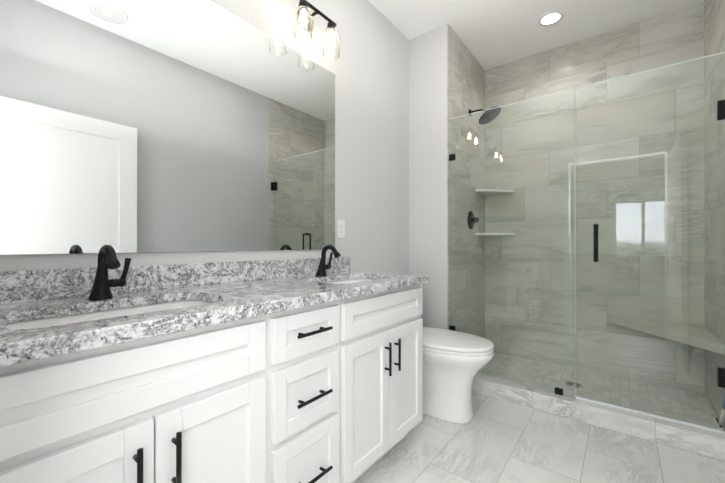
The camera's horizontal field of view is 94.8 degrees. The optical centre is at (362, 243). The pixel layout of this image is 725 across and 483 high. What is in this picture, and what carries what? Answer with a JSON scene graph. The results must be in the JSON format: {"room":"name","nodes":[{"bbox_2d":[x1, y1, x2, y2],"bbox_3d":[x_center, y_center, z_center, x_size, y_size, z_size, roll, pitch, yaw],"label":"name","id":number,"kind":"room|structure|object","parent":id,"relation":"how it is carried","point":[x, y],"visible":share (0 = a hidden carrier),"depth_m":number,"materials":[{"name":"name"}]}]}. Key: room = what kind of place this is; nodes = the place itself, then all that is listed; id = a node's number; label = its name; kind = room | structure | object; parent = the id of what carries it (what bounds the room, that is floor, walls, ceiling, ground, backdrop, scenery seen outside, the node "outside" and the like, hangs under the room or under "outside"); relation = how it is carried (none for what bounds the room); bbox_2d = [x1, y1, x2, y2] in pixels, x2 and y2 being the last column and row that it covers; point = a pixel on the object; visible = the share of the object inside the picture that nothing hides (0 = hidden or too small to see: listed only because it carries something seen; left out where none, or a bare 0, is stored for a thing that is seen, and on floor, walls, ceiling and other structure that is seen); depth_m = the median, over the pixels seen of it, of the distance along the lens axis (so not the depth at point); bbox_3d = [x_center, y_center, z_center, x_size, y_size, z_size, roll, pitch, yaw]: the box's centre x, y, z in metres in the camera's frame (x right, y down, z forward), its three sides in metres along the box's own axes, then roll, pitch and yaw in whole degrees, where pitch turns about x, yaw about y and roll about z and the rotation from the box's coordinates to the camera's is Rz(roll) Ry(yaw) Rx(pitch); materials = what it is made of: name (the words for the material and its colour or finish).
{"room":"bathroom","nodes":[
{"label":"bathroom","id":0,"kind":"room"},
{"bbox_2d":[0,256,351,303],"bbox_3d":[-0.594,0.126,1.500,0.020,0.092,1.650,0,0,38],"label":"backsplash","id":1,"kind":"structure","parent":0,"relation":"attached to","point":[50,284],"depth_m":1.24,"materials":[{"name":"grey stone"}]},
{"bbox_2d":[0,0,408,273],"bbox_3d":[-0.445,-0.317,1.811,0.120,2.780,2.570,0,0,38],"label":"wall","id":2,"kind":"structure","parent":0,"point":[369,68],"depth_m":2.24,"materials":[{"name":"white paint"}]},
{"bbox_2d":[0,0,334,254],"bbox_3d":[-0.637,-0.507,1.458,0.006,1.078,1.520,0,0,38],"label":"mirror","id":3,"kind":"object","parent":2,"relation":"attached to","point":[130,126],"visible":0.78,"depth_m":1.27,"materials":[{"name":"clear glass"}]},
{"bbox_2d":[294,0,339,60],"bbox_3d":[-0.264,-1.185,1.818,0.157,0.254,0.306,0,0,38],"label":"sconce","id":4,"kind":"object","parent":2,"relation":"attached to","point":[303,15],"visible":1,"depth_m":1.81,"materials":[{"name":"glass"}]},
{"bbox_2d":[337,220,344,237],"bbox_3d":[-0.135,-0.092,2.105,0.007,0.116,0.072,0,0,38],"label":"electrical outlet plate","id":5,"kind":"object","parent":2,"relation":"attached to","point":[340,228],"visible":1,"depth_m":2.10,"materials":[{"name":"white plastic"}]},
{"bbox_2d":[409,24,446,328],"bbox_3d":[0.782,-0.314,3.118,0.453,2.780,1.000,0,0,38],"label":"wall","id":6,"kind":"structure","parent":0,"point":[427,153],"depth_m":2.67,"materials":[{"name":"white paint"}]},
{"bbox_2d":[447,24,484,337],"bbox_3d":[0.928,-0.314,2.929,0.010,2.780,0.880,0,0,38],"label":"shower wall tile","id":7,"kind":"structure","parent":6,"relation":"attached to","point":[465,81],"depth_m":2.85,"materials":[{"name":"grey tile"}]},
{"bbox_2d":[467,211,478,228],"bbox_3d":[0.983,-0.209,2.934,0.070,0.164,0.188,0,0,38],"label":"shower valve","id":8,"kind":"object","parent":7,"relation":"attached to","point":[471,218],"depth_m":2.93,"materials":[{"name":"black metal"}]},
{"bbox_2d":[469,106,500,124],"bbox_3d":[1.051,-1.113,2.867,0.262,0.150,0.200,0,0,38],"label":"shower head","id":9,"kind":"object","parent":7,"relation":"attached to","point":[495,111],"visible":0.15,"depth_m":2.84},
{"bbox_2d":[368,0,703,69],"bbox_3d":[0.644,-1.757,1.601,2.100,0.100,3.570,0,0,38],"label":"ceiling","id":10,"kind":"structure","parent":0,"point":[492,33],"depth_m":2.54,"materials":[{"name":"white paint"}]},
{"bbox_2d":[538,10,563,25],"bbox_3d":[1.423,-1.701,2.522,0.172,0.007,0.172,0,0,38],"label":"recessed light","id":11,"kind":"object","parent":10,"relation":"in","point":[551,18],"visible":1,"depth_m":2.52,"materials":[{"name":"white paint"}]},
{"bbox_2d":[355,353,724,482],"bbox_3d":[0.644,1.109,1.595,2.100,0.128,3.570,0,0,38],"label":"floor","id":12,"kind":"structure","parent":0,"point":[494,440],"depth_m":1.77,"materials":[{"name":"tile"}]},
{"bbox_2d":[0,280,428,482],"bbox_3d":[-0.373,0.641,1.325,0.582,0.862,1.646,0,0,38],"label":"bathroom vanity","id":13,"kind":"object","parent":12,"relation":"on","point":[280,371],"depth_m":0.92,"materials":[{"name":"painted wood"},{"name":"matte black metal"}]},
{"bbox_2d":[0,272,428,359],"bbox_3d":[-0.372,0.191,1.335,0.572,0.038,1.662,0,0,38],"label":"countertop","id":14,"kind":"structure","parent":13,"relation":"on","point":[237,297],"depth_m":0.97,"materials":[{"name":"grey stone"}]},
{"bbox_2d":[4,296,211,331],"bbox_3d":[-0.646,0.269,0.927,0.351,0.143,0.546,0,0,38],"label":"sink","id":15,"kind":"object","parent":14,"relation":"in","point":[121,309],"depth_m":0.98,"materials":[{"name":"white ceramic"}]},
{"bbox_2d":[88,245,131,299],"bbox_3d":[-0.757,0.087,1.022,0.164,0.168,0.109,0,0,38],"label":"faucet","id":16,"kind":"object","parent":14,"relation":"on","point":[103,283],"visible":1,"depth_m":1.01,"materials":[{"name":"black metal"}]},
{"bbox_2d":[315,245,340,275],"bbox_3d":[-0.167,0.088,1.782,0.164,0.168,0.109,0,0,38],"label":"faucet","id":17,"kind":"object","parent":14,"relation":"on","point":[322,268],"visible":1,"depth_m":1.77,"materials":[{"name":"black metal"}]},
{"bbox_2d":[328,276,375,283],"bbox_3d":[-0.054,0.270,1.689,0.351,0.143,0.516,0,0,38],"label":"sink","id":18,"kind":"object","parent":14,"relation":"in","point":[351,279],"depth_m":1.90,"materials":[{"name":"white ceramic"}]},
{"bbox_2d":[421,284,493,423],"bbox_3d":[0.456,0.657,2.197,0.784,0.833,0.464,0,0,38],"label":"toilet","id":19,"kind":"object","parent":12,"relation":"on","point":[454,362],"visible":0.38,"depth_m":2.01,"materials":[{"name":"white ceramic"}]},
{"bbox_2d":[565,382,582,387],"bbox_3d":[1.564,1.044,2.470,0.110,0.005,0.110,0,0,38],"label":"floor drain","id":20,"kind":"object","parent":12,"relation":"on","point":[576,384],"visible":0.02,"depth_m":2.47,"materials":[{"name":"silver metal"}]},
{"bbox_2d":[472,372,724,460],"bbox_3d":[1.270,1.020,2.122,1.513,0.108,0.121,0,0,38],"label":"shower curb","id":21,"kind":"object","parent":12,"relation":"on","point":[685,437],"visible":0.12,"depth_m":1.94,"materials":[{"name":"stone"}]},
{"bbox_2d":[449,88,574,397],"bbox_3d":[1.001,-0.003,2.337,0.823,1.936,0.022,0,0,38],"label":"glass","id":22,"kind":"object","parent":21,"relation":"on","point":[558,390],"visible":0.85,"depth_m":2.27,"materials":[{"name":"clear glass"}]},
{"bbox_2d":[713,397,724,429],"bbox_3d":[2.016,0.917,1.873,0.026,0.254,0.248,0,0,38],"label":"squeegee","id":23,"kind":"object","parent":12,"relation":"on","point":[719,422],"depth_m":1.87,"materials":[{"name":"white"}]},
{"bbox_2d":[485,1,704,392],"bbox_3d":[1.881,-0.315,2.822,1.647,2.780,0.120,0,0,38],"label":"wall","id":24,"kind":"structure","parent":0,"point":[671,37],"depth_m":2.70,"materials":[{"name":"tile"}]},
{"bbox_2d":[475,189,514,194],"bbox_3d":[1.226,-0.489,3.079,0.275,0.020,0.275,0,0,38],"label":"corner shelf","id":25,"kind":"object","parent":24,"relation":"attached to","point":[482,191],"depth_m":3.07,"materials":[{"name":"white stone"}]},
{"bbox_2d":[475,233,514,235],"bbox_3d":[1.226,-0.089,3.078,0.275,0.020,0.275,0,0,38],"label":"corner shelf","id":26,"kind":"object","parent":24,"relation":"attached to","point":[490,234],"depth_m":3.06,"materials":[{"name":"white stone"}]},
{"bbox_2d":[704,0,724,427],"bbox_3d":[2.163,-0.317,1.941,0.120,2.780,0.925,0,0,38],"label":"wall","id":27,"kind":"structure","parent":0,"point":[714,26],"depth_m":2.08,"materials":[{"name":"tile"}]},
{"bbox_2d":[575,52,724,433],"bbox_3d":[1.599,-0.004,1.873,0.683,1.936,0.117,0,0,38],"label":"shower glass door","id":28,"kind":"structure","parent":27,"relation":"attached to","point":[720,105],"depth_m":1.85,"materials":[{"name":"clear glass"}]},
{"bbox_2d":[608,315,724,354],"bbox_3d":[2.002,0.599,2.275,0.544,0.055,0.588,0,0,38],"label":"shower bench","id":29,"kind":"object","parent":27,"relation":"attached to","point":[698,331],"depth_m":2.22,"materials":[{"name":"stone"}]}
]}

